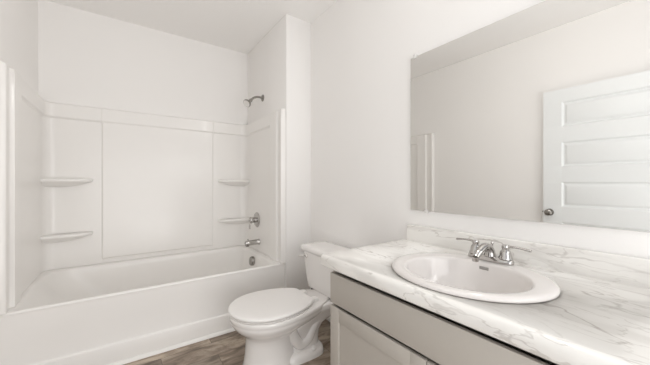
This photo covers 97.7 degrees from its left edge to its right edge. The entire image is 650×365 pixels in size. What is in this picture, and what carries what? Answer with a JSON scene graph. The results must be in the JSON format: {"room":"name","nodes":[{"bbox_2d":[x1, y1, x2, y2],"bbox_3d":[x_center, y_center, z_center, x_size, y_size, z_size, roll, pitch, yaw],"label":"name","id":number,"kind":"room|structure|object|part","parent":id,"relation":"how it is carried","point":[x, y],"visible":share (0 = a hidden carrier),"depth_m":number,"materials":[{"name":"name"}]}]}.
{"room":"bathroom","nodes":[
{"label":"bathroom","id":0,"kind":"room"},
{"bbox_2d":[0,0,37,93],"bbox_3d":[-1.384,-0.152,0.904,0.120,2.564,3.353,0,0,-35],"label":"wall","id":1,"kind":"structure","parent":0,"point":[18,18],"depth_m":1.85,"materials":[{"name":"paint"}]},
{"bbox_2d":[38,0,247,124],"bbox_3d":[-1.483,-0.152,2.812,1.920,2.564,0.120,0,0,-35],"label":"wall","id":2,"kind":"structure","parent":0,"point":[85,58],"depth_m":2.56,"materials":[{"name":"paint"}]},
{"bbox_2d":[0,61,285,314],"bbox_3d":[-1.280,0.025,2.318,1.693,1.325,0.920,0,0,-35],"label":"tub surround","id":3,"kind":"object","parent":2,"relation":"attached to","point":[80,185],"visible":0.98,"depth_m":2.45,"materials":[{"name":"white plastic"}]},
{"bbox_3d":[-1.935,0.025,1.839,0.064,1.325,0.893,0,0,-35],"label":"panel","id":4,"kind":"part","parent":3,"relation":"part of","materials":[{"name":"white plastic"}]},
{"bbox_2d":[40,231,92,242],"bbox_3d":[-2.041,0.441,2.256,0.300,0.066,0.100,0,0,-35],"label":"shelf","id":5,"kind":"object","parent":3,"relation":"attached to","point":[53,236],"depth_m":2.26,"materials":[{"name":"white plastic"}]},
{"bbox_2d":[40,179,92,186],"bbox_3d":[-2.041,0.003,2.256,0.300,0.066,0.100,0,0,-35],"label":"shelf","id":6,"kind":"object","parent":3,"relation":"attached to","point":[43,182],"depth_m":2.24,"materials":[{"name":"white plastic"}]},
{"bbox_3d":[-1.530,0.025,2.673,1.605,1.325,0.052,0,0,-35],"label":"panel","id":7,"kind":"part","parent":3,"relation":"part of","materials":[{"name":"white plastic"}]},
{"bbox_2d":[218,218,248,223],"bbox_3d":[-0.965,0.418,3.014,0.300,0.066,0.100,0,0,-35],"label":"shelf","id":8,"kind":"object","parent":3,"relation":"attached to","point":[220,220],"depth_m":3.00,"materials":[{"name":"white plastic"}]},
{"bbox_2d":[218,180,248,185],"bbox_3d":[-0.965,0.006,3.014,0.300,0.066,0.100,0,0,-35],"label":"shelf","id":9,"kind":"object","parent":3,"relation":"attached to","point":[220,182],"depth_m":3.00,"materials":[{"name":"white plastic"}]},
{"bbox_2d":[244,239,259,246],"bbox_3d":[-0.718,0.588,2.798,0.145,0.072,0.060,0,0,-35],"label":"tub spout","id":10,"kind":"object","parent":3,"relation":"attached to","point":[248,242],"visible":1,"depth_m":2.78,"materials":[{"name":"silver metal"}]},
{"bbox_2d":[249,212,259,228],"bbox_3d":[-0.730,0.383,2.857,0.097,0.163,0.152,0,0,-35],"label":"shower valve","id":11,"kind":"object","parent":3,"relation":"attached to","point":[256,219],"visible":1,"depth_m":2.84,"materials":[{"name":"silver metal"}]},
{"bbox_3d":[-0.729,0.378,2.857,0.066,0.062,0.062,0,0,-35],"label":"handle","id":12,"kind":"part","parent":11,"relation":"part of","materials":[{"name":"silver metal"}]},
{"bbox_3d":[-0.611,0.025,2.774,0.058,1.325,0.894,0,0,-36],"label":"panel","id":13,"kind":"part","parent":3,"relation":"part of","materials":[{"name":"white plastic"}]},
{"bbox_2d":[46,0,336,53],"bbox_3d":[-0.551,-1.484,1.492,2.160,0.100,3.353,0,0,-35],"label":"ceiling","id":14,"kind":"structure","parent":0,"point":[235,25],"depth_m":2.42,"materials":[{"name":"paint"}]},
{"bbox_2d":[123,319,330,364],"bbox_3d":[-0.418,1.180,1.304,2.160,0.100,3.813,0,0,-35],"label":"floor","id":15,"kind":"structure","parent":0,"point":[228,348],"depth_m":1.88,"materials":[{"name":"brown wood"}]},
{"bbox_2d":[0,245,283,364],"bbox_3d":[-1.286,0.909,2.318,1.665,0.442,0.909,0,0,-35],"label":"bathtub","id":16,"kind":"object","parent":15,"relation":"on","point":[109,312],"visible":0.81,"depth_m":1.94,"materials":[{"name":"white plastic"}]},
{"bbox_2d":[0,245,283,317],"bbox_3d":[-1.287,0.864,2.321,1.665,0.352,0.904,0,0,-35],"label":"basin","id":17,"kind":"object","parent":16,"relation":"in","point":[202,283],"depth_m":2.18,"materials":[{"name":"white plastic"}]},
{"bbox_2d":[107,328,235,364],"bbox_3d":[-1.017,1.119,1.938,1.670,0.022,0.016,0,0,-35],"label":"trim","id":18,"kind":"structure","parent":16,"relation":"attached to","point":[145,355],"depth_m":1.92,"materials":[{"name":"paint"}]},
{"bbox_3d":[-0.712,0.763,2.760,0.037,0.090,0.088,0,0,-35],"label":"overflow plate","id":19,"kind":"part","parent":16,"relation":"part of","materials":[{"name":"silver metal"}]},
{"bbox_2d":[228,241,350,364],"bbox_3d":[-0.209,0.802,1.902,0.852,0.655,0.492,0,0,-35],"label":"toilet","id":20,"kind":"object","parent":15,"relation":"on","point":[279,326],"visible":0.92,"depth_m":1.76,"materials":[{"name":"white ceramic"}]},
{"bbox_3d":[-0.347,0.785,1.805,0.506,0.010,0.438,0,0,-35],"label":"seat","id":21,"kind":"part","parent":20,"relation":"part of","materials":[{"name":"white plastic"}]},
{"bbox_3d":[-0.348,0.764,1.804,0.512,0.024,0.446,0,0,-35],"label":"lid","id":22,"kind":"part","parent":20,"relation":"part of","materials":[{"name":"white plastic"}]},
{"bbox_3d":[-0.264,0.961,1.863,0.703,0.339,0.442,0,0,-35],"label":"bowl","id":23,"kind":"part","parent":20,"relation":"part of","materials":[{"name":"white ceramic"}]},
{"bbox_3d":[0.042,0.662,2.080,0.220,0.278,0.464,0,0,-35],"label":"tank","id":24,"kind":"part","parent":20,"relation":"part of","materials":[{"name":"white ceramic"}]},
{"bbox_3d":[0.040,0.499,2.078,0.243,0.048,0.492,0,0,-35],"label":"tank lid","id":25,"kind":"part","parent":20,"relation":"part of","materials":[{"name":"white ceramic"}]},
{"bbox_2d":[330,270,557,364],"bbox_3d":[0.570,0.758,1.041,0.601,0.744,1.040,0,0,-35],"label":"vanity cabinet","id":26,"kind":"object","parent":15,"relation":"on","point":[370,325],"visible":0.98,"depth_m":1.00,"materials":[{"name":"grey paint"}]},
{"bbox_3d":[0.177,0.787,1.093,0.008,0.353,0.390,0,0,-35],"label":"inset panel","id":27,"kind":"part","parent":26,"relation":"part of","materials":[{"name":"grey paint"}]},
{"bbox_3d":[0.175,0.787,1.092,0.014,0.465,0.501,0,0,-35],"label":"cabinet door","id":28,"kind":"part","parent":26,"relation":"part of","materials":[{"name":"grey paint"}]},
{"bbox_3d":[0.476,0.787,0.666,0.014,0.465,0.534,0,0,-35],"label":"cabinet door","id":29,"kind":"part","parent":26,"relation":"part of","materials":[{"name":"grey paint"}]},
{"bbox_2d":[321,224,649,364],"bbox_3d":[0.549,0.314,1.052,0.625,0.142,1.122,0,0,-35],"label":"countertop","id":30,"kind":"structure","parent":26,"relation":"on","point":[600,315],"depth_m":0.83,"materials":[{"name":"stone"}]},
{"bbox_2d":[392,252,560,324],"bbox_3d":[0.514,0.403,1.044,0.490,0.170,0.546,0,0,-35],"label":"sink","id":31,"kind":"object","parent":30,"relation":"in","point":[453,274],"visible":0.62,"depth_m":1.08,"materials":[{"name":"ceramic"}]},
{"bbox_2d":[456,238,531,265],"bbox_3d":[0.634,0.280,1.133,0.155,0.076,0.288,0,0,-35],"label":"sink faucet","id":32,"kind":"object","parent":30,"relation":"on","point":[476,251],"visible":1,"depth_m":1.11,"materials":[{"name":"silver metal"}]},
{"bbox_3d":[0.620,0.252,1.245,0.020,0.015,0.087,0,0,-32],"label":"lever","id":33,"kind":"part","parent":32,"relation":"part of","materials":[{"name":"silver metal"}]},
{"bbox_3d":[0.642,0.271,1.210,0.050,0.056,0.050,0,0,-35],"label":"handle","id":34,"kind":"part","parent":32,"relation":"part of","materials":[{"name":"silver metal"}]},
{"bbox_3d":[0.635,0.271,1.133,0.148,0.057,0.048,0,0,-35],"label":"spout","id":35,"kind":"part","parent":32,"relation":"part of","materials":[{"name":"silver metal"}]},
{"bbox_3d":[0.675,0.307,1.162,0.054,0.022,0.174,0,0,-35],"label":"plate","id":36,"kind":"part","parent":32,"relation":"part of","materials":[{"name":"silver metal"}]},
{"bbox_3d":[0.709,0.271,1.115,0.050,0.056,0.050,0,0,-35],"label":"handle","id":37,"kind":"part","parent":32,"relation":"part of","materials":[{"name":"silver metal"}]},
{"bbox_3d":[0.735,0.252,1.082,0.020,0.015,0.087,0,0,-38],"label":"lever","id":38,"kind":"part","parent":32,"relation":"part of","materials":[{"name":"silver metal"}]},
{"bbox_2d":[248,14,310,289],"bbox_3d":[-0.496,-0.152,2.864,0.248,2.564,0.934,0,0,-35],"label":"wall","id":39,"kind":"structure","parent":0,"point":[279,65],"depth_m":2.50,"materials":[{"name":"paint"}]},
{"bbox_2d":[243,95,263,106],"bbox_3d":[-0.688,-0.797,2.751,0.206,0.151,0.076,0,0,-42],"label":"shower","id":40,"kind":"object","parent":39,"relation":"attached to","point":[247,103],"visible":1,"depth_m":2.72,"materials":[{"name":"silver metal"}]},
{"bbox_2d":[311,0,649,258],"bbox_3d":[0.282,-0.152,2.080,0.120,2.564,3.353,0,0,-35],"label":"wall","id":41,"kind":"structure","parent":0,"point":[362,51],"depth_m":1.86,"materials":[{"name":"paint"}]},
{"bbox_2d":[407,224,649,288],"bbox_3d":[0.804,0.289,1.217,0.019,0.092,1.098,0,0,-35],"label":"backsplash","id":42,"kind":"structure","parent":41,"relation":"attached to","point":[624,269],"depth_m":1.08,"materials":[{"name":"stone"}]},
{"bbox_2d":[411,0,649,231],"bbox_3d":[0.800,-0.282,1.225,0.019,0.900,1.040,0,0,-35],"label":"wall mirror","id":43,"kind":"object","parent":41,"relation":"attached to","point":[540,112],"visible":1,"depth_m":1.12,"materials":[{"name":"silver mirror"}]}
]}

